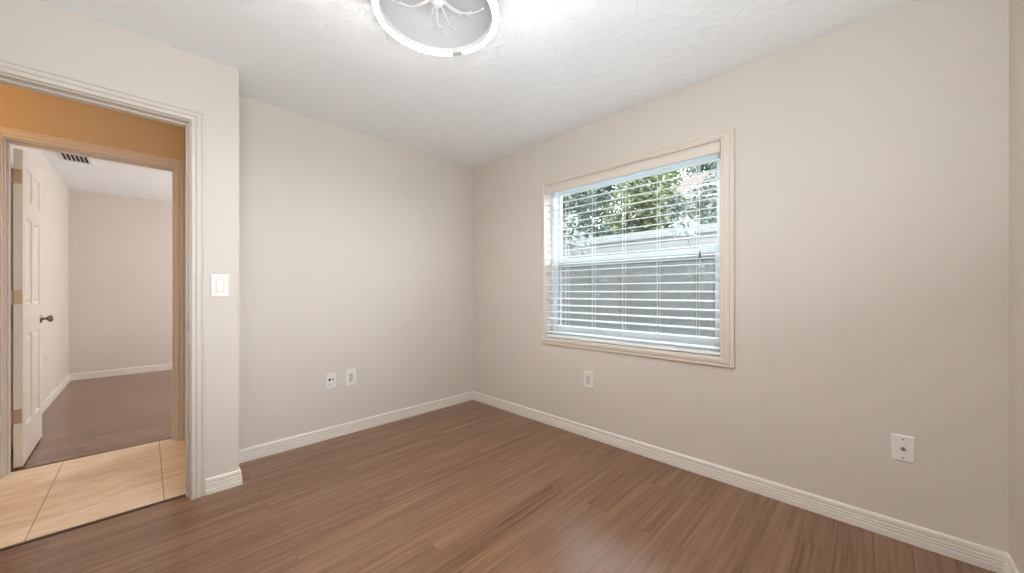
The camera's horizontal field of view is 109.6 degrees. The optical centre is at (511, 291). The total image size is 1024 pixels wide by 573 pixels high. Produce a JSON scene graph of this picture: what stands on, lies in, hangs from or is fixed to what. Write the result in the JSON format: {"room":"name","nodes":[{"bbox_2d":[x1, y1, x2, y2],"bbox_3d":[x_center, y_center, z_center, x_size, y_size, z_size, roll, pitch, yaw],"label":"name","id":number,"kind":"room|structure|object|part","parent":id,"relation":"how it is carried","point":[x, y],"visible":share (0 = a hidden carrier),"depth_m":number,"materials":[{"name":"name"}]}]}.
{"room":"empty bedroom","nodes":[
{"label":"empty bedroom","id":0,"kind":"room"},
{"bbox_2d":[11,145,68,434],"bbox_3d":[-4.522,-0.086,3.409,3.495,2.440,0.120,0,0,45],"label":"wall","id":1,"kind":"structure","parent":0,"point":[55,194],"depth_m":3.83,"materials":[{"name":"beige paint"}]},
{"bbox_2d":[11,374,69,449],"bbox_3d":[-4.432,1.091,3.414,3.375,0.087,0.014,0,0,45],"label":"baseboard","id":2,"kind":"structure","parent":1,"relation":"attached to","point":[46,403],"depth_m":3.78,"materials":[{"name":"white paint"}]},
{"bbox_2d":[44,353,46,366],"bbox_3d":[-4.538,0.659,3.516,0.080,0.130,0.009,0,0,45],"label":"wall outlet","id":3,"kind":"object","parent":1,"relation":"attached to","point":[45,354],"visible":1,"depth_m":3.50,"materials":[{"name":"white plastic"}]},
{"bbox_2d":[0,83,185,161],"bbox_3d":[-2.938,-0.086,2.443,0.115,2.440,5.550,0,0,45],"label":"wall","id":4,"kind":"structure","parent":0,"point":[20,109],"depth_m":2.43,"materials":[{"name":"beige paint"}]},
{"bbox_2d":[0,126,185,479],"bbox_3d":[-2.869,0.069,2.513,0.152,2.141,0.895,0,0,45],"label":"door frame","id":5,"kind":"structure","parent":4,"relation":"in","point":[8,136],"depth_m":2.42,"materials":[{"name":"beige paint"}]},
{"bbox_2d":[39,149,171,201],"bbox_3d":[-3.378,-1.356,4.486,3.610,0.100,3.260,0,0,45],"label":"ceiling","id":6,"kind":"structure","parent":0,"point":[105,177],"depth_m":4.16,"materials":[{"name":"white paint"}]},
{"bbox_2d":[55,152,94,164],"bbox_3d":[-4.246,-1.300,3.513,0.330,0.011,0.230,0,0,45],"label":"ceiling vent","id":7,"kind":"object","parent":6,"relation":"in","point":[67,157],"visible":0.66,"depth_m":3.54,"materials":[{"name":"white metal"}]},
{"bbox_2d":[0,0,238,478],"bbox_3d":[-2.873,-0.086,0.928,0.115,2.440,3.485,0,0,45],"label":"wall","id":8,"kind":"structure","parent":0,"point":[36,33],"depth_m":2.03,"materials":[{"name":"beige paint"}]},
{"bbox_2d":[0,58,205,550],"bbox_3d":[-2.503,0.086,2.165,2.572,2.167,0.901,0,0,45],"label":"door","id":9,"kind":"structure","parent":8,"relation":"in","point":[12,73],"depth_m":2.00,"materials":[{"name":"beige paint"}]},
{"bbox_3d":[-3.418,0.105,2.557,0.716,2.035,0.036,0,0,44],"label":"door","id":10,"kind":"part","parent":9,"relation":"part of","materials":[{"name":"beige paint"}]},
{"bbox_3d":[-3.596,0.207,2.798,0.053,0.053,0.056,0,0,44],"label":"door knob","id":11,"kind":"part","parent":9,"relation":"part of","materials":[{"name":"silver metal"}]},
{"bbox_2d":[210,274,228,296],"bbox_3d":[-1.665,-0.035,2.060,0.014,0.130,0.083,0,0,45],"label":"light switch","id":12,"kind":"object","parent":8,"relation":"attached to","point":[219,283],"visible":1,"depth_m":2.06,"materials":[{"name":"white plastic"}]},
{"bbox_2d":[69,189,171,373],"bbox_3d":[-4.578,-0.086,5.754,0.120,2.440,3.140,0,0,45],"label":"wall","id":13,"kind":"structure","parent":0,"point":[120,247],"depth_m":4.89,"materials":[{"name":"beige paint"}]},
{"bbox_2d":[70,364,171,380],"bbox_3d":[-4.565,1.091,5.671,0.014,0.087,3.040,0,0,45],"label":"baseboard","id":14,"kind":"structure","parent":13,"relation":"attached to","point":[125,371],"depth_m":4.90,"materials":[{"name":"white paint"}]},
{"bbox_2d":[239,95,472,449],"bbox_3d":[-1.095,-0.086,3.190,0.100,2.440,2.232,0,0,45],"label":"wall","id":15,"kind":"structure","parent":0,"point":[356,248],"depth_m":2.85,"materials":[{"name":"beige paint"}]},
{"bbox_2d":[326,373,335,389],"bbox_3d":[-1.403,0.693,2.802,0.008,0.122,0.074,0,0,45],"label":"jack plate","id":16,"kind":"object","parent":15,"relation":"attached to","point":[331,377],"visible":1,"depth_m":2.80,"materials":[{"name":"white plastic"}]},
{"bbox_2d":[345,368,355,385],"bbox_3d":[-1.296,0.689,2.908,0.009,0.130,0.083,0,0,45],"label":"wall outlet","id":17,"kind":"object","parent":15,"relation":"attached to","point":[350,375],"visible":1,"depth_m":2.90,"materials":[{"name":"white plastic"}]},
{"bbox_2d":[349,373,352,381],"bbox_3d":[-1.295,0.689,2.906,0.004,0.067,0.033,0,0,45],"label":"receptacle","id":18,"kind":"object","parent":17,"relation":"attached to","point":[350,374],"depth_m":2.90,"materials":[{"name":"white plastic"}]},
{"bbox_2d":[239,391,472,463],"bbox_3d":[-1.121,1.091,3.082,0.014,0.087,2.042,0,0,45],"label":"baseboard","id":19,"kind":"structure","parent":15,"relation":"attached to","point":[270,448],"depth_m":2.86,"materials":[{"name":"white paint"}]},
{"bbox_2d":[41,0,916,167],"bbox_3d":[-0.294,-1.356,1.517,3.590,0.100,3.487,0,0,45],"label":"ceiling","id":20,"kind":"structure","parent":0,"point":[549,69],"depth_m":2.00,"materials":[{"name":"white paint"}]},
{"bbox_2d":[372,0,498,55],"bbox_3d":[-0.302,-1.210,1.462,0.498,0.191,0.498,0,0,45],"label":"ceiling light","id":21,"kind":"object","parent":20,"relation":"attached to","point":[435,27],"visible":1,"depth_m":1.61,"materials":[{"name":"white"}]},
{"bbox_3d":[-0.412,-1.191,1.478,0.168,0.037,0.030,0,0,2],"label":"stem","id":22,"kind":"part","parent":21,"relation":"part of","materials":[{"name":"white plastic"}]},
{"bbox_3d":[-0.332,-1.192,1.565,0.035,0.038,0.163,0,0,0],"label":"stem","id":23,"kind":"part","parent":21,"relation":"part of","materials":[{"name":"white plastic"}]},
{"bbox_3d":[-0.333,-1.174,1.567,0.058,0.033,0.159,0,0,1],"label":"stem","id":24,"kind":"part","parent":21,"relation":"part of","materials":[{"name":"white plastic"}]},
{"bbox_3d":[-0.274,-1.175,1.556,0.010,0.030,0.145,0,0,15],"label":"stem","id":25,"kind":"part","parent":21,"relation":"part of","materials":[{"name":"white plastic"}]},
{"bbox_3d":[-0.240,-1.201,1.538,0.043,0.046,0.142,0,0,45],"label":"stem","id":26,"kind":"part","parent":21,"relation":"part of","materials":[{"name":"white plastic"}]},
{"bbox_3d":[-0.201,-1.172,1.511,0.163,0.036,0.066,0,0,-5],"label":"stem","id":27,"kind":"part","parent":21,"relation":"part of","materials":[{"name":"white plastic"}]},
{"bbox_2d":[0,370,995,572],"bbox_3d":[-2.628,1.164,2.205,7.880,0.060,5.647,0,0,45],"label":"floor","id":28,"kind":"structure","parent":0,"point":[472,486],"depth_m":1.88,"materials":[{"name":"brown laminate"}]},
{"bbox_2d":[473,0,1008,552],"bbox_3d":[0.900,0.064,2.655,3.490,2.740,0.190,0,0,45],"label":"wall","id":29,"kind":"structure","parent":0,"point":[872,154],"depth_m":1.80,"materials":[{"name":"beige paint"}]},
{"bbox_2d":[584,371,593,388],"bbox_3d":[0.595,0.686,2.816,0.086,0.130,0.009,0,0,45],"label":"wall outlet","id":30,"kind":"object","parent":29,"relation":"attached to","point":[588,376],"visible":1,"depth_m":2.81,"materials":[{"name":"white plastic"}]},
{"bbox_2d":[586,375,589,383],"bbox_3d":[0.594,0.686,2.814,0.033,0.067,0.004,0,0,45],"label":"receptacle","id":31,"kind":"object","parent":30,"relation":"attached to","point":[587,376],"depth_m":2.81,"materials":[{"name":"white plastic"}]},
{"bbox_2d":[541,128,734,367],"bbox_3d":[0.842,-0.255,2.691,1.466,1.405,0.197,0,0,45],"label":"window","id":32,"kind":"structure","parent":29,"relation":"in","point":[726,211],"depth_m":2.43,"materials":[{"name":"beige paint"}]},
{"bbox_3d":[0.893,0.051,2.770,1.291,0.614,0.010,0,0,45],"label":"screen frame","id":33,"kind":"part","parent":32,"relation":"part of","materials":[{"name":"white plastic"}]},
{"bbox_2d":[545,141,719,355],"bbox_3d":[0.791,-0.261,2.668,1.348,1.296,0.079,0,0,45],"label":"window blind","id":34,"kind":"object","parent":32,"relation":"attached to","point":[698,152],"visible":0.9,"depth_m":2.56,"materials":[{"name":"beige plastic"}]},
{"bbox_3d":[0.638,-0.242,2.830,0.010,1.232,0.052,0,0,45],"label":"ladder cord","id":35,"kind":"part","parent":34,"relation":"part of","materials":[{"name":"white fabric"}]},
{"bbox_3d":[0.818,-0.242,2.651,0.010,1.232,0.052,0,0,45],"label":"ladder cord","id":36,"kind":"part","parent":34,"relation":"part of","materials":[{"name":"white fabric"}]},
{"bbox_3d":[0.796,0.377,2.673,1.348,0.021,0.050,0,0,45],"label":"rail","id":37,"kind":"part","parent":34,"relation":"part of","materials":[{"name":"white plastic"}]},
{"bbox_3d":[1.179,-0.242,2.296,0.010,1.232,0.052,0,0,45],"label":"ladder cord","id":38,"kind":"part","parent":34,"relation":"part of","materials":[{"name":"white fabric"}]},
{"bbox_3d":[0.847,-0.236,2.724,1.231,0.027,0.014,0,0,45],"label":"lift rail","id":39,"kind":"part","parent":32,"relation":"part of","materials":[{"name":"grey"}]},
{"bbox_3d":[0.853,0.050,2.730,1.291,0.616,0.028,0,0,45],"label":"sash","id":40,"kind":"part","parent":32,"relation":"part of","materials":[{"name":"white plastic"}]},
{"bbox_3d":[0.879,-0.560,2.756,1.291,0.633,0.026,0,0,45],"label":"sash","id":41,"kind":"part","parent":32,"relation":"part of","materials":[{"name":"white plastic"}]},
{"bbox_2d":[473,391,1006,572],"bbox_3d":[0.785,1.091,2.625,3.370,0.087,0.014,0,0,45],"label":"baseboard","id":42,"kind":"structure","parent":29,"relation":"attached to","point":[988,558],"depth_m":1.91,"materials":[{"name":"white paint"}]},
{"bbox_2d":[891,433,914,463],"bbox_3d":[1.777,0.714,1.640,0.073,0.120,0.022,0,0,45],"label":"plate","id":43,"kind":"object","parent":29,"relation":"attached to","point":[902,446],"visible":1,"depth_m":1.64,"materials":[{"name":"white plastic"}]},
{"bbox_2d":[1009,0,1023,572],"bbox_3d":[0.875,-0.086,0.231,0.120,2.440,3.297,0,0,45],"label":"wall","id":44,"kind":"structure","parent":0,"point":[1016,7],"depth_m":1.36,"materials":[{"name":"beige paint"}]},
{"bbox_2d":[1004,553,1018,572],"bbox_3d":[0.869,1.091,0.320,0.014,0.087,3.177,0,0,45],"label":"baseboard","id":45,"kind":"structure","parent":44,"relation":"attached to","point":[1010,567],"depth_m":1.41,"materials":[{"name":"white paint"}]},
{"bbox_3d":[-2.085,-0.086,2.517,0.996,2.440,0.115,0,0,45],"label":"wall","id":46,"kind":"structure","parent":0,"visible":0},
{"bbox_2d":[206,467,241,494],"bbox_3d":[-1.769,1.091,2.190,0.345,0.087,0.165,0,0,45],"label":"baseboard","id":47,"kind":"structure","parent":46,"relation":"attached to","point":[225,481],"depth_m":2.07,"materials":[{"name":"white paint"}]},
{"label":"outside","id":48,"kind":"structure","parent":0,"visible":0},
{"bbox_3d":[6.473,1.409,16.525,30.000,0.150,27.383,0,0,45],"label":"ground","id":49,"kind":"structure","parent":48,"visible":0},
{"bbox_2d":[562,188,602,316],"bbox_3d":[1.025,-1.003,8.764,2.019,4.683,2.272,0,0,-2],"label":"leafy tree","id":50,"kind":"object","parent":49,"relation":"on","point":[586,193],"visible":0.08,"depth_m":8.23,"materials":[{"name":"grey plant"}]},
{"bbox_2d":[562,195,602,294],"bbox_3d":[3.064,-2.451,16.427,2.946,7.576,3.147,0,0,7],"label":"leafy tree","id":51,"kind":"object","parent":49,"relation":"on","point":[568,195],"visible":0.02,"depth_m":16.16,"materials":[{"name":"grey plant"}]},
{"bbox_2d":[563,183,678,294],"bbox_3d":[3.224,-2.313,12.261,4.501,7.301,3.797,0,0,0],"label":"leafy tree","id":52,"kind":"object","parent":49,"relation":"on","point":[601,220],"visible":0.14,"depth_m":11.59,"materials":[{"name":"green plant"}]},
{"bbox_2d":[562,179,713,293],"bbox_3d":[0.960,-0.043,4.224,2.453,2.763,0.480,0,0,42],"label":"tree","id":53,"kind":"object","parent":49,"relation":"on","point":[569,218],"visible":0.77,"depth_m":4.11,"materials":[{"name":"grey plant"}]},
{"bbox_2d":[562,223,716,336],"bbox_3d":[1.352,0.286,4.929,13.000,2.096,0.145,0,0,45],"label":"fence","id":54,"kind":"object","parent":49,"relation":"on","point":[707,231],"visible":0.07,"depth_m":4.54,"materials":[{"name":"white plastic"}]},
{"bbox_3d":[1.352,-0.681,4.929,13.000,0.040,0.145,0,0,45],"label":"cap rail","id":55,"kind":"part","parent":54,"relation":"part of","materials":[{"name":"white plastic"}]},
{"bbox_2d":[604,169,690,321],"bbox_3d":[2.612,-0.850,6.721,1.770,4.378,1.727,0,0,45],"label":"leafy tree","id":56,"kind":"object","parent":49,"relation":"on","point":[667,184],"visible":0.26,"depth_m":6.59,"materials":[{"name":"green plant"}]},
{"bbox_2d":[610,171,716,323],"bbox_3d":[11.098,-2.316,16.584,12.700,7.300,8.000,0,0,45],"label":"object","id":57,"kind":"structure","parent":49,"relation":"on","point":[695,178],"depth_m":17.34,"materials":[{"name":"plant"}]},
{"bbox_2d":[656,190,688,281],"bbox_3d":[5.530,-1.702,14.060,2.363,6.079,2.675,0,0,-24],"label":"leafy tree","id":58,"kind":"object","parent":49,"relation":"on","point":[672,200],"visible":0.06,"depth_m":13.30,"materials":[{"name":"grey plant"}]},
{"bbox_2d":[678,161,716,181],"bbox_3d":[13.774,-6.143,25.263,5.951,14.958,7.129,0,0,32],"label":"leafy tree","id":59,"kind":"object","parent":49,"relation":"on","point":[713,165],"visible":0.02,"depth_m":24.24,"materials":[{"name":"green plant"}]},
{"bbox_2d":[679,171,716,323],"bbox_3d":[5.524,-0.953,8.734,3.185,4.584,3.215,0,0,45],"label":"leafy tree","id":60,"kind":"object","parent":49,"relation":"on","point":[713,212],"visible":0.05,"depth_m":9.42,"materials":[{"name":"grey plant"}]}
]}

